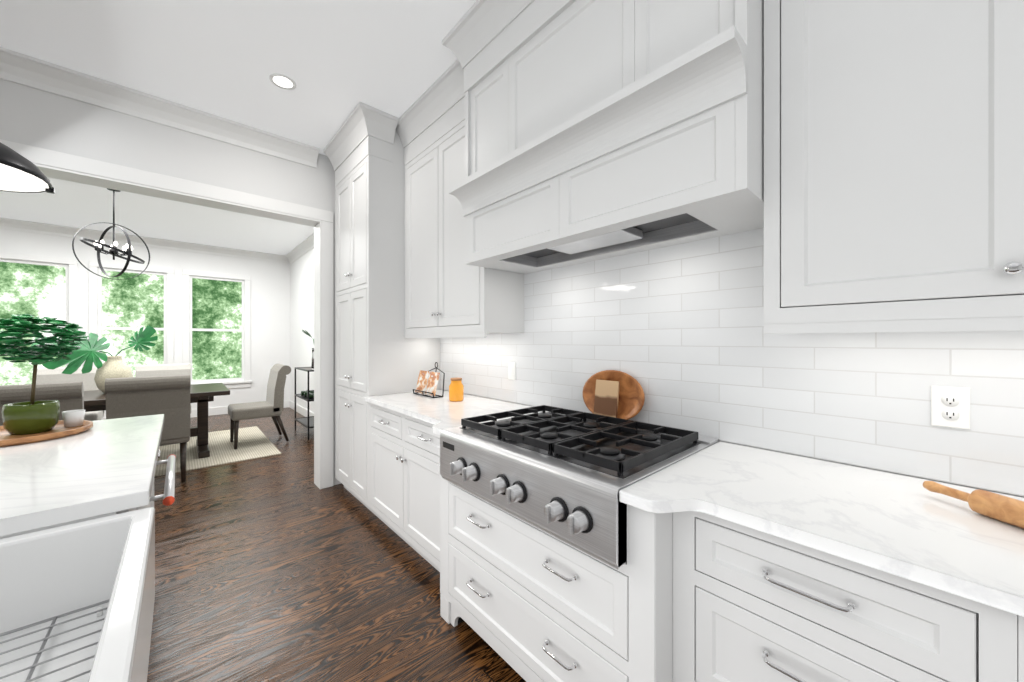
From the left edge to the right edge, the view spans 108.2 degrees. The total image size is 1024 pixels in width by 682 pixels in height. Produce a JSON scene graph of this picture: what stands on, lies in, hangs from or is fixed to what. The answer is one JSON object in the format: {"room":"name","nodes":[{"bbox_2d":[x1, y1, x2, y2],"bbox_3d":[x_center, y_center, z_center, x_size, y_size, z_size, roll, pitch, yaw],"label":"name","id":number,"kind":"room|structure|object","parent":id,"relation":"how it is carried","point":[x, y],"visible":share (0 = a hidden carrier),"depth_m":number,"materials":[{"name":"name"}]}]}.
{"room":"kitchen","nodes":[
{"label":"kitchen","id":0,"kind":"room"},
{"bbox_2d":[0,229,289,417],"bbox_3d":[-6.146,-0.177,5.954,4.720,3.000,0.140,0,0,-42],"label":"wall","id":1,"kind":"structure","parent":0,"point":[269,315],"depth_m":6.71,"materials":[{"name":"white paint"}]},
{"bbox_2d":[0,252,251,387],"bbox_3d":[-6.463,-0.179,5.589,4.170,2.085,0.120,0,0,-42],"label":"window frames","id":2,"kind":"structure","parent":1,"relation":"in","point":[70,265],"depth_m":6.20,"materials":[{"name":"white paint"}]},
{"bbox_2d":[0,217,283,262],"bbox_3d":[-6.159,-1.607,5.781,4.470,0.139,0.100,0,0,-42],"label":"crown molding","id":3,"kind":"structure","parent":1,"relation":"attached to","point":[5,223],"depth_m":5.90,"materials":[{"name":"white paint"}]},
{"bbox_2d":[101,400,288,419],"bbox_3d":[-6.141,1.253,5.851,4.530,0.140,0.019,0,0,-42],"label":"baseboard","id":4,"kind":"structure","parent":1,"relation":"attached to","point":[214,410],"depth_m":6.62,"materials":[{"name":"white paint"}]},
{"bbox_2d":[0,79,340,484],"bbox_3d":[-2.911,-0.177,2.354,4.720,3.000,0.160,0,0,-42],"label":"wall","id":5,"kind":"structure","parent":0,"point":[31,116],"depth_m":2.60,"materials":[{"name":"white paint"}]},
{"bbox_2d":[0,47,319,167],"bbox_3d":[-3.144,-1.607,1.970,3.860,0.139,0.100,0,0,-42],"label":"crown molding","id":6,"kind":"structure","parent":5,"relation":"attached to","point":[28,71],"depth_m":2.53,"materials":[{"name":"white paint"}]},
{"bbox_2d":[0,139,333,488],"bbox_3d":[-3.030,0.073,2.248,3.600,2.500,0.200,0,0,-42],"label":"door frame","id":7,"kind":"structure","parent":5,"relation":"attached to","point":[63,166],"depth_m":3.13,"materials":[{"name":"white paint"}]},
{"bbox_2d":[0,0,476,254],"bbox_3d":[-2.399,-1.702,2.069,5.300,0.050,10.850,0,0,-42],"label":"ceiling","id":8,"kind":"structure","parent":0,"point":[337,61],"depth_m":2.23,"materials":[{"name":"white paint"}]},
{"bbox_2d":[0,142,54,193],"bbox_3d":[-2.133,-1.151,1.399,0.500,1.049,0.501,0,0,-42],"label":"pendant light","id":9,"kind":"object","parent":8,"relation":"hanging from","point":[19,173],"visible":1,"depth_m":1.48,"materials":[{"name":"black metal"}]},
{"bbox_2d":[72,188,149,279],"bbox_3d":[-4.350,-1.175,4.046,0.561,1.003,0.508,0,0,-42],"label":"chandelier","id":10,"kind":"object","parent":8,"relation":"hanging from","point":[114,250],"visible":1,"depth_m":4.04,"materials":[{"name":"black metal"}]},
{"bbox_2d":[269,73,295,89],"bbox_3d":[-1.479,-1.673,2.391,0.148,0.005,0.148,0,0,39],"label":"recessed light","id":11,"kind":"object","parent":8,"relation":"in","point":[283,81],"visible":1,"depth_m":2.37,"materials":[{"name":"white"}]},
{"bbox_2d":[147,407,525,681],"bbox_3d":[-2.399,1.348,2.069,5.300,0.050,10.850,0,0,-42],"label":"floor","id":12,"kind":"structure","parent":0,"point":[282,567],"depth_m":1.98,"materials":[{"name":"brown wood"}]},
{"bbox_2d":[0,381,83,425],"bbox_3d":[-3.737,0.816,2.889,0.621,0.999,0.540,0,0,45],"label":"chair","id":13,"kind":"object","parent":12,"relation":"on","point":[69,395],"visible":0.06,"depth_m":2.76,"materials":[{"name":"fabric"}]},
{"bbox_2d":[105,375,190,482],"bbox_3d":[-3.395,0.816,3.492,0.540,0.999,0.621,0,0,-42],"label":"chair","id":14,"kind":"object","parent":12,"relation":"on","point":[168,397],"visible":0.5,"depth_m":3.34,"materials":[{"name":"fabric"}]},
{"bbox_2d":[136,438,175,681],"bbox_3d":[-0.840,0.887,0.095,1.100,0.874,4.350,0,0,-42],"label":"kitchen island","id":15,"kind":"object","parent":12,"relation":"on","point":[142,655],"depth_m":0.85,"materials":[{"name":"white paint"}]},
{"bbox_2d":[0,414,163,681],"bbox_3d":[-0.873,0.429,0.065,1.090,0.042,4.430,0,0,-42],"label":"island countertop","id":16,"kind":"structure","parent":15,"relation":"on","point":[110,465],"depth_m":1.06,"materials":[{"name":"white stone"}]},
{"bbox_2d":[0,420,92,446],"bbox_3d":[-2.096,0.394,1.568,0.430,0.027,0.430,0,0,-42],"label":"tray","id":17,"kind":"object","parent":16,"relation":"on","point":[59,430],"visible":0.67,"depth_m":1.54,"materials":[{"name":"brown wood"}]},
{"bbox_2d":[0,314,88,434],"bbox_3d":[-2.061,0.139,1.609,0.304,0.506,0.289,0,0,-42],"label":"potted plant","id":18,"kind":"object","parent":17,"relation":"on","point":[32,416],"visible":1,"depth_m":1.57,"materials":[{"name":"green plant"}]},
{"bbox_2d":[62,409,84,426],"bbox_3d":[-2.018,0.356,1.705,0.072,0.070,0.070,0,0,-42],"label":"cup","id":19,"kind":"object","parent":17,"relation":"on","point":[73,418],"visible":1,"depth_m":1.69,"materials":[{"name":"white ceramic"}]},
{"bbox_2d":[0,498,159,681],"bbox_3d":[-0.895,0.571,0.543,0.507,0.266,0.818,0,0,-42],"label":"sink","id":20,"kind":"object","parent":16,"relation":"in","point":[58,580],"depth_m":0.84,"materials":[{"name":"white ceramic"}]},
{"bbox_2d":[154,426,280,476],"bbox_3d":[-4.423,1.317,4.014,2.990,0.012,1.850,0,0,-42],"label":"rug","id":21,"kind":"object","parent":12,"relation":"on","point":[254,442],"visible":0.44,"depth_m":4.43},
{"bbox_2d":[36,366,103,420],"bbox_3d":[-5.193,0.816,4.325,0.540,0.999,0.621,0,0,-42],"label":"chair","id":22,"kind":"object","parent":21,"relation":"on","point":[46,375],"visible":0.12,"depth_m":4.41,"materials":[{"name":"fabric"}]},
{"bbox_2d":[84,383,229,457],"bbox_3d":[-4.273,0.934,3.900,2.000,0.752,1.050,0,0,-42],"label":"dining table","id":23,"kind":"object","parent":21,"relation":"on","point":[202,395],"visible":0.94,"depth_m":4.26,"materials":[{"name":"brown wood"}]},
{"bbox_2d":[31,325,157,393],"bbox_3d":[-4.344,0.191,3.916,0.873,0.731,0.332,0,0,-42],"label":"vase","id":24,"kind":"object","parent":23,"relation":"on","point":[111,366],"visible":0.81,"depth_m":3.88,"materials":[{"name":"green plant"}]},
{"bbox_2d":[136,363,190,413],"bbox_3d":[-4.583,0.816,4.873,0.540,0.999,0.621,0,0,-42],"label":"chair","id":25,"kind":"object","parent":21,"relation":"on","point":[161,370],"visible":0.08,"depth_m":5.00,"materials":[{"name":"fabric"}]},
{"bbox_2d":[228,364,290,448],"bbox_3d":[-3.295,0.816,4.832,0.621,0.999,0.540,0,0,-42],"label":"end chair","id":26,"kind":"object","parent":21,"relation":"on","point":[272,405],"visible":1,"depth_m":4.75,"materials":[{"name":"fabric"}]},
{"bbox_2d":[295,367,313,439],"bbox_3d":[-2.857,0.858,5.354,0.348,0.930,0.768,0,0,-42],"label":"console table","id":27,"kind":"object","parent":12,"relation":"on","point":[307,422],"visible":0.46,"depth_m":5.18,"materials":[{"name":"black metal"}]},
{"bbox_2d":[302,330,313,369],"bbox_3d":[-2.759,0.123,5.087,0.225,0.552,0.303,0,0,-42],"label":"vase","id":28,"kind":"object","parent":27,"relation":"on","point":[312,364],"visible":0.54,"depth_m":5.18,"materials":[{"name":"clear glass"}]},
{"bbox_2d":[306,392,313,397],"bbox_3d":[-2.723,0.761,5.212,0.280,0.074,0.074,0,0,-42],"label":"bottle","id":29,"kind":"object","parent":27,"relation":"on","point":[311,393],"depth_m":5.14,"materials":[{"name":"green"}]},
{"bbox_2d":[323,102,440,516],"bbox_3d":[-1.095,-0.176,3.153,0.708,2.998,0.880,0,0,-42],"label":"pantry cabinet","id":30,"kind":"object","parent":12,"relation":"on","point":[377,353],"visible":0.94,"depth_m":2.88,"materials":[{"name":"white paint"}]},
{"bbox_2d":[369,413,439,567],"bbox_3d":[-0.437,0.883,2.494,0.609,0.882,1.177,0,0,-42],"label":"base cabinet","id":31,"kind":"object","parent":12,"relation":"on","point":[404,460],"depth_m":2.28,"materials":[{"name":"white paint"}]},
{"bbox_2d":[364,389,540,436],"bbox_3d":[-0.465,0.424,2.412,0.744,0.032,1.258,0,0,-42],"label":"countertop","id":32,"kind":"structure","parent":31,"relation":"on","point":[433,415],"depth_m":2.31,"materials":[{"name":"white stone"}]},
{"bbox_2d":[413,362,444,397],"bbox_3d":[-0.617,0.283,2.776,0.123,0.244,0.308,0,0,-42],"label":"stand","id":33,"kind":"object","parent":32,"relation":"on","point":[431,384],"visible":1,"depth_m":2.75,"materials":[{"name":"black metal"}]},
{"bbox_2d":[449,377,463,401],"bbox_3d":[-0.381,0.329,2.531,0.100,0.157,0.098,0,0,-42],"label":"jar","id":34,"kind":"object","parent":32,"relation":"on","point":[456,390],"visible":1,"depth_m":2.49,"materials":[{"name":"orange glass"}]},
{"bbox_2d":[436,469,675,681],"bbox_3d":[0.279,0.976,1.618,0.714,0.695,1.080,0,0,-42],"label":"base cabinet","id":35,"kind":"object","parent":12,"relation":"on","point":[554,611],"depth_m":1.24,"materials":[{"name":"white paint"}]},
{"bbox_2d":[440,405,717,568],"bbox_3d":[0.235,0.493,1.579,0.813,0.265,0.914,0,0,-42],"label":"gas rangetop","id":36,"kind":"object","parent":35,"relation":"on","point":[565,475],"visible":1,"depth_m":1.31,"materials":[{"name":"metal"}]},
{"bbox_2d":[594,380,619,417],"bbox_3d":[0.466,0.296,1.834,0.039,0.199,0.130,0,0,-42],"label":"board","id":37,"kind":"object","parent":36,"relation":"on","point":[606,398],"visible":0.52,"depth_m":1.83,"materials":[{"name":"beige wood"}]},
{"bbox_2d":[583,370,644,419],"bbox_3d":[0.501,0.270,1.844,0.060,0.250,0.350,0,0,-42],"label":"cutting board","id":38,"kind":"object","parent":36,"relation":"on","point":[631,399],"visible":0.69,"depth_m":1.81,"materials":[{"name":"brown wood"}]},
{"bbox_2d":[664,521,1003,681],"bbox_3d":[0.887,0.883,1.020,0.609,0.882,0.621,0,0,-42],"label":"base cabinet","id":39,"kind":"object","parent":12,"relation":"on","point":[746,564],"depth_m":0.84,"materials":[{"name":"white paint"}]},
{"bbox_2d":[619,441,1023,652],"bbox_3d":[1.482,0.424,0.246,0.744,0.032,2.731,0,0,-42],"label":"countertop","id":40,"kind":"structure","parent":39,"relation":"on","point":[889,537],"depth_m":0.85,"materials":[{"name":"white stone"}]},
{"bbox_2d":[923,481,1023,528],"bbox_3d":[1.121,0.379,0.741,0.056,0.056,0.480,0,0,-7],"label":"rolling pin","id":41,"kind":"object","parent":40,"relation":"on","point":[1005,509],"visible":1,"depth_m":0.84,"materials":[{"name":"brown wood"}]},
{"bbox_2d":[1004,645,1023,681],"bbox_3d":[1.308,0.883,0.553,0.609,0.882,0.716,0,0,-42],"label":"base cabinet","id":42,"kind":"object","parent":12,"relation":"on","point":[1013,659],"depth_m":0.62,"materials":[{"name":"white paint"}]},
{"bbox_2d":[290,248,1023,497],"bbox_3d":[-0.789,-0.177,3.435,0.120,3.000,10.770,0,0,-42],"label":"wall","id":43,"kind":"structure","parent":0,"point":[301,297],"depth_m":6.60,"materials":[{"name":"white paint"}]},
{"bbox_2d":[284,233,313,263],"bbox_3d":[-2.903,-1.607,5.622,0.100,0.139,4.690,0,0,-42],"label":"crown molding","id":44,"kind":"structure","parent":43,"relation":"attached to","point":[308,244],"depth_m":6.57,"materials":[{"name":"white paint"}]},
{"bbox_2d":[289,400,313,416],"bbox_3d":[-2.879,1.253,5.658,0.015,0.140,4.667,0,0,-42],"label":"baseboard","id":45,"kind":"structure","parent":43,"relation":"attached to","point":[301,410],"depth_m":6.70,"materials":[{"name":"white paint"}]},
{"bbox_2d":[400,68,523,335],"bbox_3d":[-0.383,-0.863,2.643,0.330,1.621,1.026,0,0,-42],"label":"upper cabinet","id":46,"kind":"object","parent":43,"relation":"attached to","point":[444,295],"depth_m":2.49,"materials":[{"name":"white paint"}]},
{"bbox_2d":[442,0,763,273],"bbox_3d":[0.332,-1.051,1.666,0.573,1.248,1.554,0,0,-42],"label":"range hood","id":47,"kind":"object","parent":43,"relation":"attached to","point":[598,129],"visible":0.98,"depth_m":1.42,"materials":[{"name":"white paint"}]},
{"bbox_2d":[440,228,1023,495],"bbox_3d":[1.032,-0.136,1.312,0.008,1.083,4.897,0,0,-42],"label":"tile backsplash","id":48,"kind":"structure","parent":43,"relation":"attached to","point":[676,332],"depth_m":1.45,"materials":[{"name":"white tile"}]},
{"bbox_2d":[508,362,515,379],"bbox_3d":[-0.002,0.199,2.449,0.009,0.116,0.072,0,0,-42],"label":"electrical outlet plate","id":49,"kind":"object","parent":48,"relation":"attached to","point":[511,365],"depth_m":2.44,"materials":[{"name":"white plastic"}]},
{"bbox_2d":[931,386,969,429],"bbox_3d":[1.250,0.189,1.057,0.009,0.116,0.072,0,0,-42],"label":"electrical outlet plate","id":50,"kind":"object","parent":48,"relation":"attached to","point":[950,407],"depth_m":1.05,"materials":[{"name":"white plastic"}]},
{"bbox_2d":[764,0,1023,331],"bbox_3d":[1.197,-0.863,0.885,0.330,1.621,0.934,0,0,-42],"label":"upper cabinet","id":51,"kind":"object","parent":43,"relation":"attached to","point":[893,165],"depth_m":0.92,"materials":[{"name":"white paint"}]},
{"label":"outside","id":52,"kind":"structure","parent":0,"visible":0},
{"bbox_2d":[0,262,241,385],"bbox_3d":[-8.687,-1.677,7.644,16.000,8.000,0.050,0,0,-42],"label":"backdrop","id":53,"kind":"structure","parent":52,"point":[40,291],"depth_m":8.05,"materials":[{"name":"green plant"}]}
]}

